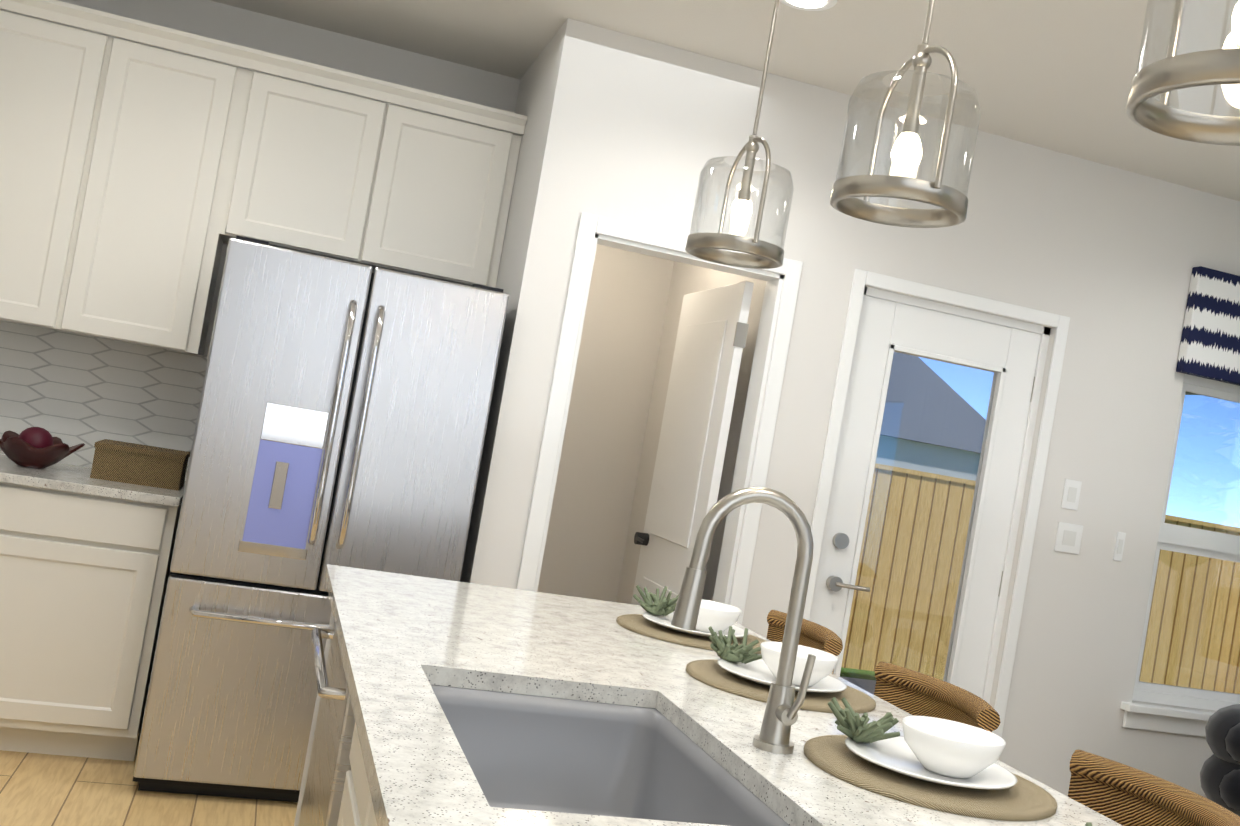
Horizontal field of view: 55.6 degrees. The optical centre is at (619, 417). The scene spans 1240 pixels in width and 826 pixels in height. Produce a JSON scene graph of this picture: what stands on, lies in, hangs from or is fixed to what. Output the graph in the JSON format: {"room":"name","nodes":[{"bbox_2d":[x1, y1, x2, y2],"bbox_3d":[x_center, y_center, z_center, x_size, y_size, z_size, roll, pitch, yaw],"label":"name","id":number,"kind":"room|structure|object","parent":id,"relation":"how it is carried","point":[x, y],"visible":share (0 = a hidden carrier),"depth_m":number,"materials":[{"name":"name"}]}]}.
{"room":"kitchen","nodes":[
{"label":"kitchen","id":0,"kind":"room"},
{"bbox_2d":[0,750,297,825],"bbox_3d":[0.769,1.587,2.030,6.690,0.100,8.400,10,-1,-16],"label":"floor","id":1,"kind":"structure","parent":0,"point":[37,789],"depth_m":3.64,"materials":[{"name":"brown wood"}]},
{"bbox_2d":[0,0,27,139],"bbox_3d":[-1.686,-0.170,1.325,0.660,2.505,6.088,10,-1,-16],"label":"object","id":2,"kind":"object","parent":1,"relation":"on","point":[11,24],"depth_m":4.02,"materials":[{"name":"white"}]},
{"bbox_2d":[0,0,527,801],"bbox_3d":[-1.312,-0.047,4.135,1.636,2.505,0.898,10,-1,-16],"label":"kitchen cabinets","id":3,"kind":"object","parent":1,"relation":"on","point":[162,636],"depth_m":3.89,"materials":[{"name":"white wood"}]},
{"bbox_2d":[0,427,84,467],"bbox_3d":[-2.030,0.100,4.080,0.306,0.140,0.306,10,-1,-16],"label":"bowl","id":4,"kind":"object","parent":3,"relation":"on","point":[35,447],"visible":1,"depth_m":4.03,"materials":[{"name":"red wood"}]},
{"bbox_2d":[90,439,190,490],"bbox_3d":[-1.702,0.165,4.186,0.298,0.125,0.228,10,-1,-16],"label":"wicker basket","id":5,"kind":"object","parent":3,"relation":"on","point":[137,464],"visible":1,"depth_m":4.08,"materials":[{"name":"brown wicker"}]},
{"bbox_2d":[132,235,509,801],"bbox_3d":[-1.053,0.363,4.174,0.910,1.785,0.931,10,-1,-16],"label":"refrigerator","id":6,"kind":"object","parent":3,"relation":"in","point":[344,406],"depth_m":3.76,"materials":[{"name":"silver metal"}]},
{"bbox_2d":[294,571,381,825],"bbox_3d":[-0.100,0.935,1.855,0.837,0.883,2.488,10,-1,-16],"label":"kitchen island","id":7,"kind":"object","parent":1,"relation":"on","point":[336,790],"depth_m":2.20,"materials":[{"name":"white wood"}]},
{"bbox_2d":[294,602,368,825],"bbox_3d":[-0.606,0.858,2.428,0.170,0.848,0.640,10,-1,-16],"label":"dishwasher","id":8,"kind":"object","parent":7,"relation":"in","point":[329,763],"depth_m":2.30,"materials":[{"name":"silver metal"}]},
{"bbox_2d":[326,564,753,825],"bbox_3d":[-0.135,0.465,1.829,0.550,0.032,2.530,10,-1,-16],"label":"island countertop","id":9,"kind":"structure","parent":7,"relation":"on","point":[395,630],"depth_m":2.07,"materials":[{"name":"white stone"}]},
{"bbox_2d":[430,674,805,825],"bbox_3d":[-0.059,0.586,1.713,0.470,0.210,0.740,10,-1,-16],"label":"sink","id":10,"kind":"object","parent":9,"relation":"in","point":[528,745],"depth_m":2.04,"materials":[{"name":"grey metal"}]},
{"bbox_2d":[542,593,1122,825],"bbox_3d":[0.381,0.556,1.979,0.540,0.032,2.530,10,-1,-16],"label":"island countertop","id":11,"kind":"structure","parent":7,"relation":"on","point":[810,793],"depth_m":1.84,"materials":[{"name":"white stone"}]},
{"bbox_2d":[616,585,766,653],"bbox_3d":[0.186,0.478,2.841,0.380,0.092,0.380,10,-1,-16],"label":"place setting","id":12,"kind":"object","parent":11,"relation":"on","point":[654,621],"visible":0.85,"depth_m":2.79,"materials":[{"name":"white ceramic"}]},
{"bbox_2d":[686,626,875,713],"bbox_3d":[0.326,0.492,2.351,0.380,0.091,0.380,10,-1,-16],"label":"place setting","id":13,"kind":"object","parent":11,"relation":"on","point":[742,670],"visible":0.73,"depth_m":2.32,"materials":[{"name":"white ceramic"}]},
{"bbox_2d":[804,697,1057,820],"bbox_3d":[0.479,0.512,1.813,0.380,0.082,0.380,10,-1,-16],"label":"place setting","id":14,"kind":"object","parent":11,"relation":"on","point":[943,765],"visible":1,"depth_m":1.76,"materials":[{"name":"white ceramic"}]},
{"bbox_2d":[767,610,842,672],"bbox_3d":[0.255,0.972,2.885,0.391,0.976,0.426,10,-1,-16],"label":"bar stool","id":15,"kind":"object","parent":1,"relation":"on","point":[817,636],"visible":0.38,"depth_m":2.96,"materials":[{"name":"wicker"}]},
{"bbox_2d":[874,661,1000,732],"bbox_3d":[0.424,0.988,2.289,0.393,0.976,0.429,10,-1,-16],"label":"bar stool","id":16,"kind":"object","parent":1,"relation":"on","point":[913,692],"visible":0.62,"depth_m":2.40,"materials":[{"name":"wicker"}]},
{"bbox_2d":[1068,750,1239,825],"bbox_3d":[0.596,1.005,1.694,0.391,0.976,0.426,10,-1,-16],"label":"bar stool","id":17,"kind":"object","parent":1,"relation":"on","point":[1122,794],"visible":0.98,"depth_m":1.82,"materials":[{"name":"wicker"}]},
{"bbox_2d":[1200,704,1239,816],"bbox_3d":[2.328,1.430,3.900,0.766,0.813,0.727,10,-1,-16],"label":"swivel chair","id":18,"kind":"object","parent":1,"relation":"on","point":[1220,777],"visible":0.83,"depth_m":3.90,"materials":[{"name":"black fabric"}]},
{"bbox_2d":[0,0,519,354],"bbox_3d":[-1.745,-0.232,4.538,2.300,2.740,0.120,10,-1,-16],"label":"wall","id":19,"kind":"structure","parent":0,"point":[268,33],"depth_m":4.59,"materials":[{"name":"white paint"}]},
{"bbox_2d":[460,18,600,587],"bbox_3d":[-0.606,-0.030,4.895,0.120,2.740,1.850,10,-1,-16],"label":"wall","id":20,"kind":"structure","parent":0,"point":[554,91],"depth_m":4.02,"materials":[{"name":"white paint"}]},
{"bbox_2d":[537,244,673,601],"bbox_3d":[-0.342,0.036,5.872,0.940,2.740,0.120,10,-1,-16],"label":"wall","id":21,"kind":"structure","parent":0,"point":[602,447],"depth_m":5.89,"materials":[{"name":"white paint"}]},
{"bbox_2d":[616,261,765,603],"bbox_3d":[0.381,0.147,5.244,0.120,2.740,1.730,10,-1,-16],"label":"wall","id":22,"kind":"structure","parent":0,"point":[687,279],"depth_m":5.72,"materials":[{"name":"white paint"}]},
{"bbox_2d":[210,0,1239,200],"bbox_3d":[1.249,-1.211,2.088,6.690,0.100,8.400,10,-1,-16],"label":"ceiling","id":23,"kind":"structure","parent":0,"point":[1056,75],"depth_m":3.95,"materials":[{"name":"white paint"}]},
{"bbox_2d":[685,0,793,268],"bbox_3d":[0.337,-0.826,2.681,0.224,0.943,0.251,10,-1,-16],"label":"pendant light","id":24,"kind":"object","parent":23,"relation":"hanging from","point":[761,254],"visible":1,"depth_m":2.66,"materials":[{"name":"clear glass"}]},
{"bbox_2d":[779,0,836,10],"bbox_3d":[0.553,-1.247,3.501,0.183,0.006,0.183,9,-1,29],"label":"recessed light","id":25,"kind":"object","parent":23,"relation":"in","point":[812,5],"visible":0.98,"depth_m":3.51,"materials":[{"name":"white"}]},
{"bbox_2d":[830,0,980,227],"bbox_3d":[0.540,-0.806,1.970,0.224,0.943,0.251,10,-1,-16],"label":"pendant light","id":26,"kind":"object","parent":23,"relation":"hanging from","point":[952,203],"visible":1,"depth_m":1.95,"materials":[{"name":"silver metal"}]},
{"bbox_2d":[1126,0,1239,145],"bbox_3d":[0.741,-0.786,1.268,0.224,0.943,0.251,10,-1,-16],"label":"pendant light","id":27,"kind":"object","parent":23,"relation":"hanging from","point":[1172,71],"visible":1,"depth_m":1.28,"materials":[{"name":"silver metal"}]},
{"bbox_2d":[505,27,1239,797],"bbox_3d":[1.577,0.339,4.629,3.990,2.740,0.120,10,-1,-16],"label":"wall","id":28,"kind":"structure","parent":0,"point":[1105,257],"depth_m":4.55,"materials":[{"name":"white paint"}]},
{"bbox_2d":[516,212,802,624],"bbox_3d":[0.071,0.396,4.193,0.840,2.100,0.134,10,-1,-16],"label":"door frame","id":29,"kind":"structure","parent":28,"relation":"attached to","point":[589,239],"depth_m":4.23,"materials":[{"name":"white wood"}]},
{"bbox_2d":[631,281,753,604],"bbox_3d":[0.192,0.468,4.667,0.098,2.000,0.704,10,-1,-16],"label":"hall door","id":30,"kind":"structure","parent":28,"relation":"in","point":[703,379],"depth_m":4.61,"materials":[{"name":"white wood"}]},
{"bbox_2d":[803,269,1069,737],"bbox_3d":[1.114,0.571,4.497,0.940,2.120,0.133,10,-1,-16],"label":"door","id":31,"kind":"structure","parent":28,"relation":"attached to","point":[1011,354],"depth_m":4.53,"materials":[{"name":"white wood"}]},
{"bbox_2d":[1054,522,1082,553],"bbox_3d":[1.762,0.472,4.619,0.115,0.115,0.008,10,-1,-16],"label":"switch plate","id":32,"kind":"object","parent":28,"relation":"attached to","point":[1068,537],"depth_m":4.62,"materials":[{"name":"white plastic"}]},
{"bbox_2d":[1061,479,1081,509],"bbox_3d":[1.772,0.301,4.617,0.075,0.115,0.008,10,-1,-16],"label":"switch plate","id":33,"kind":"object","parent":28,"relation":"attached to","point":[1072,488],"depth_m":4.61,"materials":[{"name":"white plastic"}]},
{"bbox_2d":[1113,532,1125,560],"bbox_3d":[1.989,0.512,4.685,0.040,0.115,0.008,10,-1,-16],"label":"switch plate","id":34,"kind":"object","parent":28,"relation":"attached to","point":[1120,539],"depth_m":4.68,"materials":[{"name":"white plastic"}]},
{"bbox_2d":[1120,374,1239,736],"bbox_3d":[2.538,0.590,4.875,0.910,1.460,0.152,10,-1,-16],"label":"window","id":35,"kind":"structure","parent":28,"relation":"in","point":[1199,543],"depth_m":4.86,"materials":[{"name":"glass"}]},
{"bbox_2d":[1176,266,1239,385],"bbox_3d":[2.713,-0.319,4.846,0.920,0.430,0.048,10,-1,-16],"label":"valance","id":36,"kind":"object","parent":28,"relation":"attached to","point":[1209,348],"visible":1,"depth_m":4.73,"materials":[{"name":"fabric"}]},
{"label":"outside","id":37,"kind":"structure","parent":0,"visible":0},
{"bbox_2d":[840,667,940,694],"bbox_3d":[9.430,3.570,19.335,48.000,0.330,48.000,10,-1,-16],"label":"ground","id":38,"kind":"structure","parent":37,"point":[855,677],"depth_m":9.76,"materials":[{"name":"green plant"}]},
{"bbox_2d":[875,352,985,480],"bbox_3d":[5.070,0.501,32.569,8.600,5.250,8.600,10,-1,-16],"label":"house","id":39,"kind":"structure","parent":38,"relation":"on","point":[913,391],"depth_m":28.75,"materials":[{"name":"grey"}]},
{"bbox_2d":[841,463,1239,693],"bbox_3d":[4.115,1.473,2.863,20.165,1.790,15.370,10,-1,-16],"label":"fence","id":40,"kind":"object","parent":38,"relation":"on","point":[911,578],"depth_m":10.41,"materials":[{"name":"brown wood"}]},
{"bbox_3d":[-1.900,-0.338,0.740,0.120,2.740,7.330,10,-1,-16],"label":"wall","id":41,"kind":"structure","parent":0,"visible":0},
{"bbox_2d":[0,320,207,480],"bbox_3d":[-2.207,-0.103,4.342,1.299,0.490,0.008,10,-1,-16],"label":"backsplash","id":42,"kind":"structure","parent":41,"relation":"attached to","point":[71,389],"depth_m":4.39,"materials":[{"name":"tile"}]}
]}

